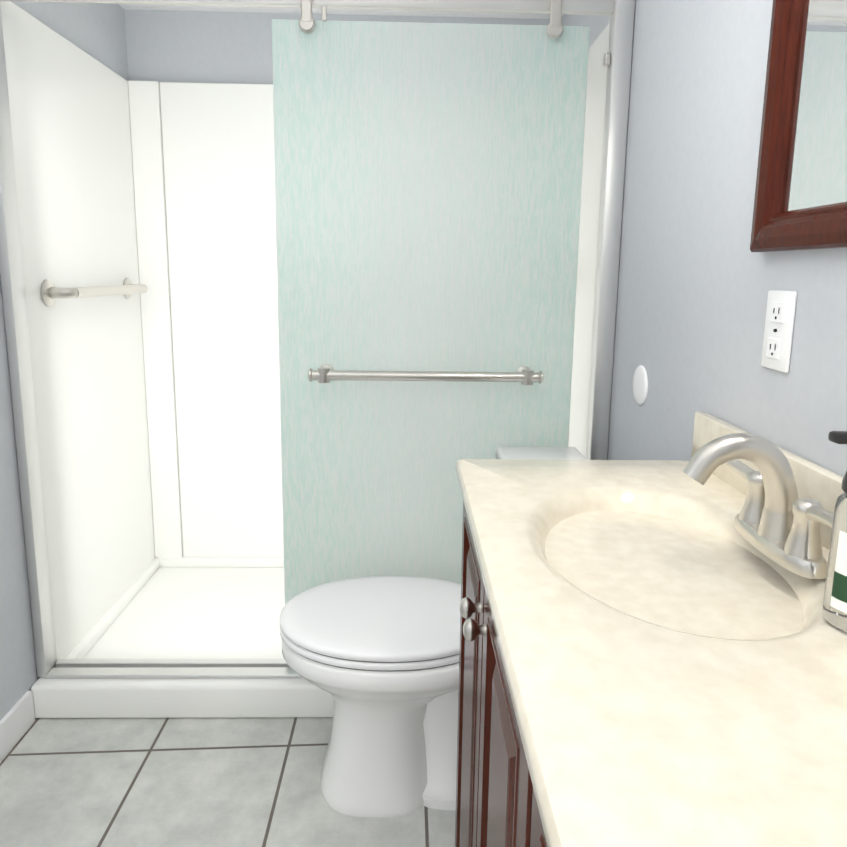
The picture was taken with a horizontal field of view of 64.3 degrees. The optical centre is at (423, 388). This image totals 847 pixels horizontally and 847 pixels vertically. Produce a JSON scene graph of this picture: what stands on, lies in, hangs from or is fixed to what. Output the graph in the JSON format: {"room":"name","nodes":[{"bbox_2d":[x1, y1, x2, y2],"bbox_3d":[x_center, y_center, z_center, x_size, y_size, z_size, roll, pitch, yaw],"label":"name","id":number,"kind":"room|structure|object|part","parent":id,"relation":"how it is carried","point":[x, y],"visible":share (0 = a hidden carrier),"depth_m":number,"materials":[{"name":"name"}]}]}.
{"room":"bathroom","nodes":[
{"label":"bathroom","id":0,"kind":"room"},
{"bbox_2d":[0,1,127,720],"bbox_3d":[-1.075,-0.011,0.886,0.100,2.100,3.560,1,10,-1],"label":"wall","id":1,"kind":"structure","parent":0,"point":[96,31],"depth_m":1.75,"materials":[{"name":"grey paint"}]},
{"bbox_2d":[0,691,34,762],"bbox_3d":[-1.022,1.058,0.604,0.012,0.090,2.438,1,10,-1],"label":"baseboard","id":2,"kind":"structure","parent":1,"relation":"attached to","point":[17,721],"depth_m":1.73,"materials":[{"name":"white wood"}]},
{"bbox_2d":[0,718,455,846],"bbox_3d":[-0.270,1.080,1.093,1.740,0.100,3.560,1,10,-1],"label":"floor","id":3,"kind":"structure","parent":0,"point":[160,782],"depth_m":1.58,"materials":[{"name":"tile"}]},
{"bbox_2d":[0,0,634,717],"bbox_3d":[-0.285,-0.133,2.121,1.536,1.943,0.918,1,10,-1],"label":"shower","id":4,"kind":"object","parent":3,"relation":"on","point":[334,300],"visible":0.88,"depth_m":1.81,"materials":[{"name":"white plastic"}]},
{"bbox_3d":[-0.265,-0.928,1.600,1.532,0.042,0.020,1,10,-1],"label":"rail","id":5,"kind":"part","parent":4,"relation":"part of","materials":[{"name":"white metal"}]},
{"bbox_3d":[0.008,-0.049,1.756,0.761,1.676,0.008,1,10,-1],"label":"glass","id":6,"kind":"part","parent":4,"relation":"part of","materials":[{"name":"teal glass"}]},
{"bbox_2d":[280,446,586,816],"bbox_3d":[0.078,0.561,1.596,0.826,0.762,0.452,1,10,-1],"label":"toilet","id":7,"kind":"object","parent":3,"relation":"on","point":[376,658],"visible":0.42,"depth_m":1.52,"materials":[{"name":"white ceramic"}]},
{"bbox_3d":[-0.079,0.528,1.586,0.512,0.023,0.378,1,10,-1],"label":"lid","id":8,"kind":"part","parent":7,"relation":"part of","materials":[{"name":"white plastic"}]},
{"bbox_3d":[0.299,0.206,1.540,0.214,0.037,0.452,1,10,-1],"label":"tank lid","id":9,"kind":"part","parent":7,"relation":"part of","materials":[{"name":"white ceramic"}]},
{"bbox_2d":[455,412,846,846],"bbox_3d":[0.280,0.579,0.742,0.461,1.022,1.077,1,10,-1],"label":"bathroom vanity","id":10,"kind":"object","parent":3,"relation":"on","point":[652,653],"visible":1,"depth_m":0.65,"materials":[{"name":"beige stone"}]},
{"bbox_3d":[0.064,0.292,0.895,0.032,0.027,0.027,1,10,-1],"label":"knob","id":11,"kind":"part","parent":10,"relation":"part of","materials":[{"name":"silver metal"}]},
{"bbox_3d":[0.065,0.301,0.840,0.032,0.027,0.027,1,10,-1],"label":"knob","id":12,"kind":"part","parent":10,"relation":"part of","materials":[{"name":"silver metal"}]},
{"bbox_3d":[0.079,0.574,1.087,0.022,0.770,0.333,1,10,-1],"label":"door","id":13,"kind":"part","parent":10,"relation":"part of","materials":[{"name":"brown wood"}]},
{"bbox_3d":[0.086,0.630,0.761,0.022,0.770,0.321,1,10,-1],"label":"door","id":14,"kind":"part","parent":10,"relation":"part of","materials":[{"name":"brown wood"}]},
{"bbox_3d":[0.098,0.436,0.371,0.022,0.255,0.354,1,10,-1],"label":"drawer","id":15,"kind":"part","parent":10,"relation":"part of","materials":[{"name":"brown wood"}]},
{"bbox_2d":[682,433,846,579],"bbox_3d":[0.383,0.124,0.807,0.148,0.143,0.284,1,10,-1],"label":"faucet","id":16,"kind":"object","parent":10,"relation":"on","point":[783,526],"depth_m":0.79,"materials":[{"name":"silver metal"}]},
{"bbox_2d":[822,431,846,632],"bbox_3d":[0.407,0.131,0.625,0.076,0.189,0.061,1,10,-1],"label":"soap dispenser","id":17,"kind":"object","parent":10,"relation":"on","point":[834,610],"visible":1,"depth_m":0.63,"materials":[{"name":"white"}]},
{"bbox_2d":[124,9,549,83],"bbox_3d":[-0.296,-0.297,2.611,1.540,2.100,0.100,1,10,-1],"label":"wall","id":18,"kind":"structure","parent":0,"point":[197,46],"depth_m":2.39,"materials":[{"name":"grey paint"}]},
{"bbox_2d":[119,4,562,18],"bbox_3d":[-0.241,-1.088,0.721,1.740,0.100,3.560,1,10,-1],"label":"ceiling","id":19,"kind":"structure","parent":0,"point":[334,11],"depth_m":2.36,"materials":[{"name":"white paint"}]},
{"bbox_2d":[561,0,846,476],"bbox_3d":[0.564,0.004,0.927,0.100,2.100,3.560,1,10,-1],"label":"wall","id":20,"kind":"structure","parent":0,"point":[698,279],"depth_m":1.21,"materials":[{"name":"grey paint"}]},
{"bbox_2d":[632,365,647,404],"bbox_3d":[0.495,-0.006,1.543,0.007,0.092,0.092,1,10,-1],"label":"electrical outlet cover","id":21,"kind":"object","parent":20,"relation":"attached to","point":[640,385],"visible":1,"depth_m":1.53,"materials":[{"name":"white plastic"}]},
{"bbox_2d":[761,290,796,372],"bbox_3d":[0.509,-0.083,0.969,0.009,0.114,0.070,1,10,-1],"label":"electrical outlet","id":22,"kind":"object","parent":20,"relation":"attached to","point":[778,329],"visible":1,"depth_m":0.96,"materials":[{"name":"white plastic"}]},
{"bbox_2d":[750,0,846,251],"bbox_3d":[0.512,-0.449,0.517,0.024,0.650,0.897,1,10,-1],"label":"mirror","id":23,"kind":"object","parent":20,"relation":"attached to","point":[800,201],"visible":1,"depth_m":0.90,"materials":[{"name":"brown wood"}]},
{"bbox_3d":[0.522,-0.449,0.517,0.004,0.550,0.797,1,10,-1],"label":"glass","id":24,"kind":"part","parent":23,"relation":"part of","materials":[{"name":"white"}]}
]}

